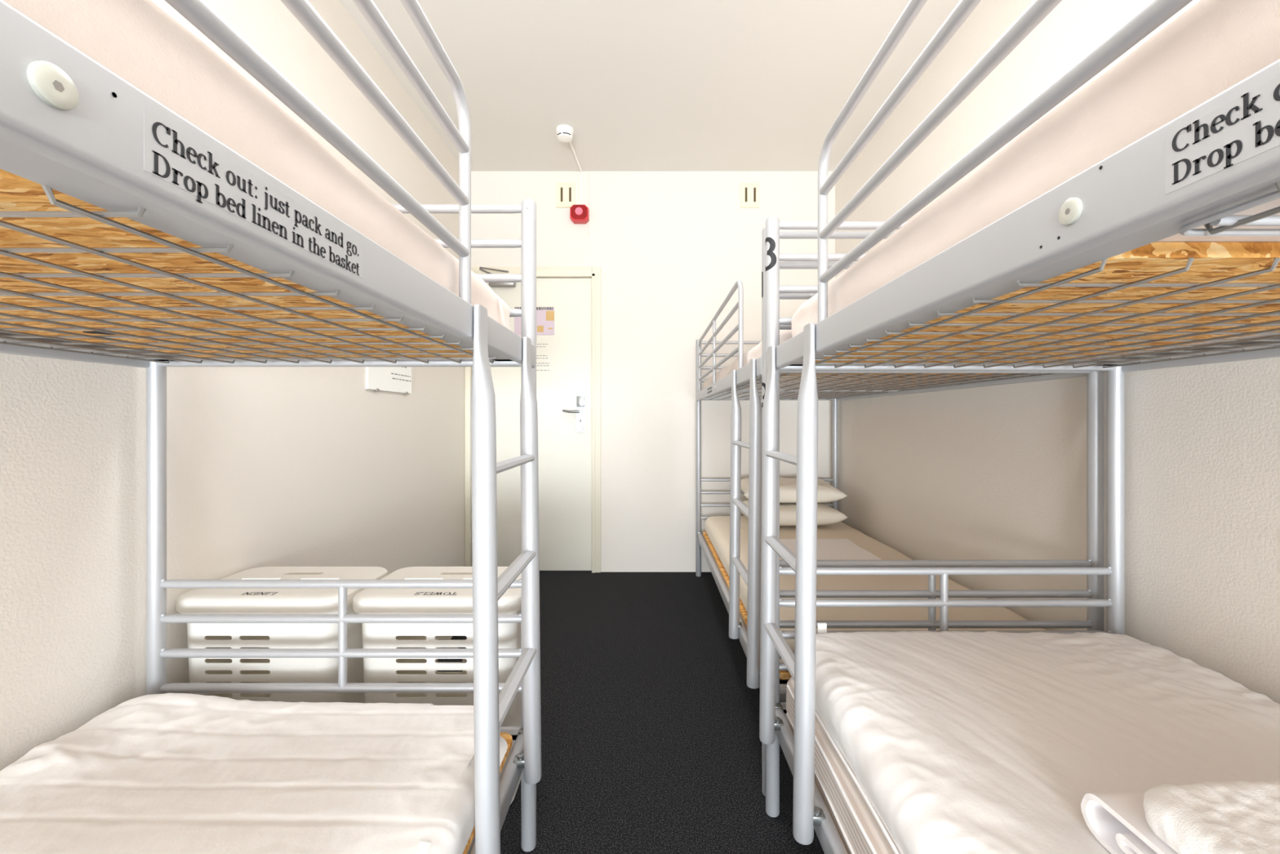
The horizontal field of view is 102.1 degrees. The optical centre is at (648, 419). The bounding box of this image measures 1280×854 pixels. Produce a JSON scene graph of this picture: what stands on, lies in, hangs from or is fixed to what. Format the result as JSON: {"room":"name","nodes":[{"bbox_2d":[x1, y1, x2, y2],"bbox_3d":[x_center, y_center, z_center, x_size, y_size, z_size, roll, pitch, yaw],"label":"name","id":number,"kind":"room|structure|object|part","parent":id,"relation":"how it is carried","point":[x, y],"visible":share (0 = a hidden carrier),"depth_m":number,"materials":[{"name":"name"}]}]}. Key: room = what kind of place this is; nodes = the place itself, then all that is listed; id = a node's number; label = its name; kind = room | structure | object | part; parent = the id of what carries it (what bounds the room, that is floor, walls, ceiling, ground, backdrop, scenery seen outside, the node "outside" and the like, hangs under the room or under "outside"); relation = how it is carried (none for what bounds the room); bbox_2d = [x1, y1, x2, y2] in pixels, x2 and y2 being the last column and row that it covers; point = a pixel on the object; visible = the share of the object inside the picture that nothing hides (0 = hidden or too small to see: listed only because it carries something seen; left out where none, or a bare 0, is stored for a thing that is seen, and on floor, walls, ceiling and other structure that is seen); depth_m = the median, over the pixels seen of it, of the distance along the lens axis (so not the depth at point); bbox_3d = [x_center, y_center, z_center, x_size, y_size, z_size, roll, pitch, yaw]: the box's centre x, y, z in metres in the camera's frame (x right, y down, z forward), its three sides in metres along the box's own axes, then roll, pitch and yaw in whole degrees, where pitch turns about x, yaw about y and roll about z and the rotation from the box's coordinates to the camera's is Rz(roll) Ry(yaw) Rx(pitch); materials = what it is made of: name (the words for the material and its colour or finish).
{"room":"dormitory","nodes":[
{"label":"dormitory","id":0,"kind":"room"},
{"bbox_2d":[0,0,464,771],"bbox_3d":[-1.325,-0.335,-0.400,0.100,2.790,8.200,0,0,0],"label":"wall","id":1,"kind":"structure","parent":0,"point":[267,466],"depth_m":1.52,"materials":[{"name":"white paint"}]},
{"bbox_2d":[365,366,411,394],"bbox_3d":[-1.268,-0.296,2.545,0.015,0.327,0.430,0,0,0],"label":"framed notice","id":2,"kind":"object","parent":1,"relation":"attached to","point":[391,379],"visible":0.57,"depth_m":2.53,"materials":[{"name":"white paper"}]},
{"bbox_2d":[436,570,824,853],"bbox_3d":[0.013,1.085,-0.400,2.775,0.050,8.200,0,0,0],"label":"floor","id":3,"kind":"structure","parent":0,"point":[651,744],"depth_m":1.76,"materials":[{"name":"carpet"}]},
{"bbox_2d":[0,0,541,853],"bbox_3d":[-0.740,0.258,0.265,1.001,1.604,2.077,0,0,0],"label":"bunk bed","id":4,"kind":"object","parent":3,"relation":"on","point":[70,125],"visible":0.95,"depth_m":0.68,"materials":[{"name":"silver metal"}]},
{"bbox_2d":[52,80,64,92],"bbox_3d":[-0.275,-0.155,0.241,0.001,0.004,0.005,0,0,0],"label":"socket","id":5,"kind":"object","parent":4,"relation":"attached to","point":[58,86],"depth_m":0.24,"materials":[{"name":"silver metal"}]},
{"bbox_3d":[-1.193,-0.154,0.265,0.092,0.055,2.016,0,0,0],"label":"rail","id":6,"kind":"part","parent":4,"relation":"part of","materials":[{"name":"silver metal"}]},
{"bbox_3d":[-1.222,0.258,1.285,0.037,1.604,0.037,0,0,0],"label":"post","id":7,"kind":"part","parent":4,"relation":"part of","materials":[{"name":"silver metal"}]},
{"bbox_2d":[0,168,473,356],"bbox_3d":[-0.717,-0.153,0.772,0.687,0.015,0.925,0,0,0],"label":"chipboard","id":8,"kind":"object","parent":4,"relation":"on","point":[17,193],"visible":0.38,"depth_m":0.59,"materials":[{"name":"brown wood"}]},
{"bbox_2d":[3,0,510,329],"bbox_3d":[-0.755,-0.224,0.273,0.897,0.126,1.953,0,0,0],"label":"mattress","id":9,"kind":"object","parent":8,"relation":"on","point":[137,41],"visible":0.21,"depth_m":0.39,"materials":[{"name":"beige fabric"}]},
{"bbox_3d":[-0.324,-0.154,0.265,0.092,0.055,2.016,0,0,0],"label":"rail","id":10,"kind":"part","parent":4,"relation":"part of","materials":[{"name":"silver metal"}]},
{"bbox_3d":[-0.759,-0.159,1.264,0.901,0.054,0.067,0,0,0],"label":"panel","id":11,"kind":"part","parent":4,"relation":"part of","materials":[{"name":"silver metal"}]},
{"bbox_3d":[-0.297,-0.353,0.109,0.019,0.353,1.477,0,0,0],"label":"guard rail","id":12,"kind":"part","parent":4,"relation":"part of","materials":[{"name":"silver metal"}]},
{"bbox_2d":[462,732,512,853],"bbox_3d":[-0.744,0.753,0.268,0.852,0.014,1.935,0,0,0],"label":"chipboard","id":13,"kind":"object","parent":4,"relation":"on","point":[508,737],"visible":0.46,"depth_m":1.15,"materials":[{"name":"brown wood"}]},
{"bbox_2d":[0,693,507,853],"bbox_3d":[-0.766,0.690,0.262,0.917,0.111,1.928,0,0,0],"label":"mattress","id":14,"kind":"object","parent":13,"relation":"on","point":[166,773],"visible":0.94,"depth_m":0.94,"materials":[{"name":"white fabric"}]},
{"bbox_3d":[-0.327,0.790,0.265,0.072,0.059,1.980,0,0,0],"label":"rail","id":15,"kind":"part","parent":4,"relation":"part of","materials":[{"name":"silver metal"}]},
{"bbox_3d":[-0.759,0.789,1.265,0.901,0.050,0.060,0,0,0],"label":"panel","id":16,"kind":"part","parent":4,"relation":"part of","materials":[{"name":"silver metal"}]},
{"bbox_3d":[-0.297,0.258,1.285,0.037,1.604,0.037,0,0,0],"label":"post","id":17,"kind":"part","parent":4,"relation":"part of","materials":[{"name":"silver metal"}]},
{"bbox_2d":[175,566,387,702],"bbox_3d":[-1.035,0.759,1.498,0.446,0.602,0.305,0,0,0],"label":"laundry hamper","id":18,"kind":"object","parent":3,"relation":"on","point":[196,601],"visible":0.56,"depth_m":1.36,"materials":[{"name":"white plastic"}]},
{"bbox_3d":[-1.035,0.485,1.498,0.446,0.048,0.305,0,0,0],"label":"lid","id":19,"kind":"part","parent":18,"relation":"part of","materials":[{"name":"white plastic"}]},
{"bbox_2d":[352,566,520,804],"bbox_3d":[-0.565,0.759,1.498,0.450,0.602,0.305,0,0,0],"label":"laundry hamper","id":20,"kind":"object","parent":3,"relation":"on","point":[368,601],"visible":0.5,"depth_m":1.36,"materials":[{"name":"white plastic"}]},
{"bbox_3d":[-0.565,0.485,1.498,0.450,0.048,0.305,0,0,0],"label":"lid","id":21,"kind":"part","parent":20,"relation":"part of","materials":[{"name":"white plastic"}]},
{"bbox_2d":[450,635,466,648],"bbox_3d":[-0.479,0.597,1.425,0.132,0.073,0.079,0,0,0],"label":"cloth","id":22,"kind":"object","parent":20,"relation":"in","point":[454,637],"visible":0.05,"depth_m":1.39,"materials":[{"name":"black fabric"}]},
{"bbox_2d":[695,227,1103,796],"bbox_3d":[0.792,0.258,2.488,0.989,1.604,2.080,0,0,0],"label":"bunk bed","id":23,"kind":"object","parent":3,"relation":"on","point":[742,384],"visible":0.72,"depth_m":1.55,"materials":[{"name":"silver metal"}]},
{"bbox_3d":[0.341,0.258,3.510,0.037,1.604,0.037,0,0,0],"label":"post","id":24,"kind":"part","parent":23,"relation":"part of","materials":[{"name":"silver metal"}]},
{"bbox_3d":[0.341,-0.346,2.672,0.017,0.340,0.016,0,0,0],"label":"guard post","id":25,"kind":"part","parent":23,"relation":"part of","materials":[{"name":"silver metal"}]},
{"bbox_3d":[0.341,-0.353,2.672,0.019,0.353,1.554,0,0,0],"label":"guard rail","id":26,"kind":"part","parent":23,"relation":"part of","materials":[{"name":"silver metal"}]},
{"bbox_3d":[0.368,-0.154,2.489,0.092,0.055,2.019,0,0,0],"label":"rail","id":27,"kind":"part","parent":23,"relation":"part of","materials":[{"name":"silver metal"}]},
{"bbox_3d":[0.371,0.790,2.489,0.072,0.059,1.983,0,0,0],"label":"rail","id":28,"kind":"part","parent":23,"relation":"part of","materials":[{"name":"silver metal"}]},
{"bbox_2d":[702,531,791,679],"bbox_3d":[0.791,0.753,2.487,0.858,0.014,1.945,0,0,0],"label":"chipboard","id":29,"kind":"object","parent":23,"relation":"on","point":[783,674],"visible":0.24,"depth_m":2.46,"materials":[{"name":"brown wood"}]},
{"bbox_2d":[704,515,1045,662],"bbox_3d":[0.806,0.690,2.486,0.874,0.110,1.977,0,0,0],"label":"mattress","id":30,"kind":"object","parent":29,"relation":"on","point":[717,527],"visible":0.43,"depth_m":2.01,"materials":[{"name":"beige fabric"}]},
{"bbox_2d":[740,500,848,525],"bbox_3d":[0.855,0.567,3.180,0.579,0.124,0.471,0,0,0],"label":"pillow","id":31,"kind":"object","parent":30,"relation":"on","point":[826,514],"visible":0.29,"depth_m":2.98,"materials":[{"name":"white fabric"}]},
{"bbox_2d":[741,477,847,502],"bbox_3d":[0.865,0.434,3.220,0.600,0.125,0.440,0,0,3],"label":"pillow","id":32,"kind":"object","parent":31,"relation":"on","point":[826,492],"visible":0.42,"depth_m":3.03,"materials":[{"name":"white fabric"}]},
{"bbox_2d":[779,538,882,559],"bbox_3d":[0.821,0.622,2.412,0.406,0.021,0.506,0,0,0],"label":"sheet","id":33,"kind":"object","parent":30,"relation":"on","point":[827,548],"visible":0.47,"depth_m":2.43,"materials":[{"name":"white fabric"}]},
{"bbox_3d":[0.804,-0.139,2.007,0.828,0.005,0.960,0,0,0],"label":"border rod","id":34,"kind":"part","parent":23,"relation":"part of","materials":[{"name":"silver metal"}]},
{"bbox_3d":[0.341,0.258,1.467,0.037,1.604,0.037,0,0,0],"label":"post","id":35,"kind":"part","parent":23,"relation":"part of","materials":[{"name":"silver metal"}]},
{"bbox_3d":[0.804,-0.159,3.489,0.903,0.054,0.067,0,0,0],"label":"panel","id":36,"kind":"part","parent":23,"relation":"part of","materials":[{"name":"silver metal"}]},
{"bbox_3d":[0.804,0.789,1.487,0.903,0.050,0.060,0,0,0],"label":"panel","id":37,"kind":"part","parent":23,"relation":"part of","materials":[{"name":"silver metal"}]},
{"bbox_3d":[1.268,0.258,3.510,0.037,1.604,0.037,0,0,0],"label":"post","id":38,"kind":"part","parent":23,"relation":"part of","materials":[{"name":"silver metal"}]},
{"bbox_2d":[759,373,1010,384],"bbox_3d":[0.780,-0.154,2.485,0.740,0.014,1.930,0,0,0],"label":"chipboard","id":39,"kind":"object","parent":23,"relation":"on","point":[782,373],"visible":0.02,"depth_m":1.73,"materials":[{"name":"brown wood"}]},
{"bbox_2d":[703,329,792,388],"bbox_3d":[0.805,-0.220,2.486,0.890,0.116,1.971,0,0,0],"label":"mattress","id":40,"kind":"object","parent":39,"relation":"on","point":[755,353],"visible":0.1,"depth_m":1.92,"materials":[{"name":"beige fabric"}]},
{"bbox_3d":[0.804,-0.159,1.488,0.903,0.054,0.067,0,0,0],"label":"panel","id":41,"kind":"part","parent":23,"relation":"part of","materials":[{"name":"silver metal"}]},
{"bbox_3d":[1.239,-0.154,2.489,0.092,0.055,2.019,0,0,0],"label":"rail","id":42,"kind":"part","parent":23,"relation":"part of","materials":[{"name":"silver metal"}]},
{"bbox_3d":[1.268,0.258,1.467,0.037,1.604,0.037,0,0,0],"label":"post","id":43,"kind":"part","parent":23,"relation":"part of","materials":[{"name":"silver metal"}]},
{"bbox_2d":[759,0,1279,853],"bbox_3d":[0.779,0.258,0.375,0.999,1.604,2.077,0,0,0],"label":"bunk bed","id":44,"kind":"object","parent":3,"relation":"on","point":[1219,159],"visible":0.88,"depth_m":0.68,"materials":[{"name":"silver metal"}]},
{"bbox_3d":[0.335,0.258,1.395,0.037,1.604,0.037,0,0,0],"label":"post","id":45,"kind":"part","parent":44,"relation":"part of","materials":[{"name":"silver metal"}]},
{"bbox_3d":[0.797,0.789,1.375,0.901,0.050,0.060,0,0,0],"label":"panel","id":46,"kind":"part","parent":44,"relation":"part of","materials":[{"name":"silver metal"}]},
{"bbox_3d":[0.365,0.790,0.375,0.072,0.059,1.980,0,0,0],"label":"rail","id":47,"kind":"part","parent":44,"relation":"part of","materials":[{"name":"silver metal"}]},
{"bbox_3d":[0.335,-0.353,0.246,0.019,0.353,1.512,0,0,0],"label":"guard rail","id":48,"kind":"part","parent":44,"relation":"part of","materials":[{"name":"silver metal"}]},
{"bbox_3d":[0.797,-0.159,1.373,0.901,0.054,0.067,0,0,0],"label":"panel","id":49,"kind":"part","parent":44,"relation":"part of","materials":[{"name":"silver metal"}]},
{"bbox_3d":[0.362,-0.154,0.375,0.092,0.055,2.016,0,0,0],"label":"rail","id":50,"kind":"part","parent":44,"relation":"part of","materials":[{"name":"silver metal"}]},
{"bbox_2d":[815,241,1279,362],"bbox_3d":[0.731,-0.154,0.906,0.639,0.014,0.877,0,0,0],"label":"chipboard","id":51,"kind":"object","parent":44,"relation":"on","point":[1212,261],"visible":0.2,"depth_m":0.67,"materials":[{"name":"brown wood"}]},
{"bbox_2d":[791,0,1279,357],"bbox_3d":[0.799,-0.226,0.382,0.886,0.128,1.950,0,0,0],"label":"mattress","id":52,"kind":"object","parent":51,"relation":"on","point":[1213,46],"visible":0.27,"depth_m":0.42,"materials":[{"name":"beige fabric"}]},
{"bbox_2d":[1064,208,1070,214],"bbox_3d":[0.313,-0.155,0.386,0.001,0.004,0.005,0,0,0],"label":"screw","id":53,"kind":"object","parent":44,"relation":"attached to","point":[1067,211],"depth_m":0.39,"materials":[{"name":"silver metal"}]},
{"bbox_3d":[1.260,0.258,1.395,0.037,1.604,0.037,0,0,0],"label":"post","id":54,"kind":"part","parent":44,"relation":"part of","materials":[{"name":"silver metal"}]},
{"bbox_3d":[1.231,-0.154,0.375,0.092,0.055,2.016,0,0,0],"label":"rail","id":55,"kind":"part","parent":44,"relation":"part of","materials":[{"name":"silver metal"}]},
{"bbox_3d":[0.797,-0.139,-0.100,0.826,0.005,0.970,0,0,0],"label":"border rod","id":56,"kind":"part","parent":44,"relation":"part of","materials":[{"name":"silver metal"}]},
{"bbox_3d":[0.780,0.754,0.378,0.840,0.014,1.935,0,0,0],"label":"chipboard","id":57,"kind":"object","parent":44,"relation":"on","visible":0},
{"bbox_2d":[786,676,894,853],"bbox_3d":[0.791,0.703,0.382,0.890,0.086,1.944,0,0,0],"label":"mattress","id":58,"kind":"object","parent":57,"relation":"on","point":[862,833],"visible":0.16,"depth_m":0.94,"materials":[{"name":"white fabric"}]},
{"bbox_2d":[815,622,1279,853],"bbox_3d":[0.807,0.597,0.390,0.898,0.123,1.947,0,0,0],"label":"mattress","id":59,"kind":"object","parent":58,"relation":"on","point":[954,742],"visible":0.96,"depth_m":0.92,"materials":[{"name":"white fabric"}]},
{"bbox_2d":[1080,792,1177,853],"bbox_3d":[0.859,0.529,0.466,0.527,0.063,0.494,0,0,0],"label":"sheet","id":60,"kind":"object","parent":59,"relation":"on","point":[1117,820],"visible":0.28,"depth_m":0.67,"materials":[{"name":"white fabric"}]},
{"bbox_2d":[1142,780,1279,853],"bbox_3d":[0.829,0.471,0.427,0.468,0.050,0.461,0,0,0],"label":"pillow","id":61,"kind":"object","parent":60,"relation":"on","point":[1235,816],"visible":1,"depth_m":0.60,"materials":[{"name":"white fabric"}]},
{"bbox_2d":[339,0,959,171],"bbox_3d":[0.013,-1.755,-0.400,2.775,0.050,8.200,0,0,0],"label":"ceiling","id":62,"kind":"structure","parent":0,"point":[640,85],"depth_m":2.59,"materials":[{"name":"white paint"}]},
{"bbox_2d":[555,124,573,142],"bbox_3d":[-0.497,-1.698,3.080,0.104,0.063,0.104,0,0,0],"label":"smoke detector","id":63,"kind":"object","parent":62,"relation":"attached to","point":[565,132],"visible":1,"depth_m":3.05,"materials":[{"name":"white plastic"}]},
{"bbox_2d":[471,171,835,572],"bbox_3d":[0.013,-0.335,3.650,2.575,2.790,0.100,0,0,0],"label":"wall","id":64,"kind":"structure","parent":0,"point":[669,248],"depth_m":3.60,"materials":[{"name":"white paint"}]},
{"bbox_2d":[464,266,600,573],"bbox_3d":[-0.801,-0.001,3.567,0.945,2.122,0.185,0,0,0],"label":"door","id":65,"kind":"structure","parent":64,"relation":"in","point":[569,410],"depth_m":3.61,"materials":[{"name":"white paint"}]},
{"bbox_3d":[-1.065,-1.006,3.548,0.196,0.051,0.055,0,0,-31],"label":"closer arm","id":66,"kind":"part","parent":65,"relation":"part of","materials":[{"name":"silver metal"}]},
{"bbox_2d":[514,306,554,334],"bbox_3d":[-0.796,-0.690,3.610,0.280,0.196,0.003,0,0,0],"label":"poster","id":67,"kind":"object","parent":65,"relation":"attached to","point":[544,315],"visible":0.62,"depth_m":3.61,"materials":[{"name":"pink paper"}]},
{"bbox_2d":[518,339,551,386],"bbox_3d":[-0.790,-0.398,3.610,0.230,0.325,0.003,0,0,0],"label":"paper notice","id":68,"kind":"object","parent":65,"relation":"attached to","point":[544,347],"visible":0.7,"depth_m":3.61,"materials":[{"name":"white paper"}]},
{"bbox_3d":[-0.524,-0.058,3.575,0.136,0.032,0.058,0,0,0],"label":"lever","id":69,"kind":"part","parent":65,"relation":"part of","materials":[{"name":"silver metal"}]},
{"bbox_3d":[-0.472,-0.044,3.605,0.062,0.268,0.016,0,0,0],"label":"handle plate","id":70,"kind":"part","parent":65,"relation":"part of","materials":[{"name":"silver metal"}]},
{"bbox_2d":[555,182,574,207],"bbox_3d":[-0.576,-1.561,3.592,0.128,0.170,0.015,0,0,0],"label":"air vent","id":71,"kind":"object","parent":64,"relation":"in","point":[565,192],"visible":0.97,"depth_m":3.59,"materials":[{"name":"beige plastic"}]},
{"bbox_2d":[568,141,582,204],"bbox_3d":[-0.477,-1.603,3.365,0.013,0.256,0.471,0,0,3],"label":"cable trunking","id":72,"kind":"object","parent":64,"relation":"attached to","point":[570,142],"visible":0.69,"depth_m":3.59,"materials":[{"name":"white plastic"}]},
{"bbox_2d":[569,204,589,223],"bbox_3d":[-0.474,-1.418,3.561,0.124,0.110,0.079,0,0,0],"label":"fire alarm","id":73,"kind":"object","parent":64,"relation":"attached to","point":[579,214],"visible":1,"depth_m":3.53,"materials":[{"name":"red plastic"}]},
{"bbox_2d":[588,171,589,236],"bbox_3d":[-0.412,-1.502,3.597,0.006,0.453,0.005,0,0,0],"label":"cable","id":74,"kind":"object","parent":64,"relation":"attached to","point":[588,171],"visible":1,"depth_m":3.59,"materials":[{"name":"white paint"}]},
{"bbox_2d":[740,182,759,208],"bbox_3d":[0.705,-1.560,3.592,0.130,0.172,0.015,0,0,0],"label":"air vent","id":75,"kind":"object","parent":64,"relation":"in","point":[749,192],"visible":1,"depth_m":3.59,"materials":[{"name":"beige plastic"}]},
{"bbox_2d":[835,0,1279,703],"bbox_3d":[1.350,-0.335,-0.400,0.100,2.790,8.200,0,0,0],"label":"wall","id":76,"kind":"structure","parent":0,"point":[993,472],"depth_m":1.64,"materials":[{"name":"white paint"}]}
]}

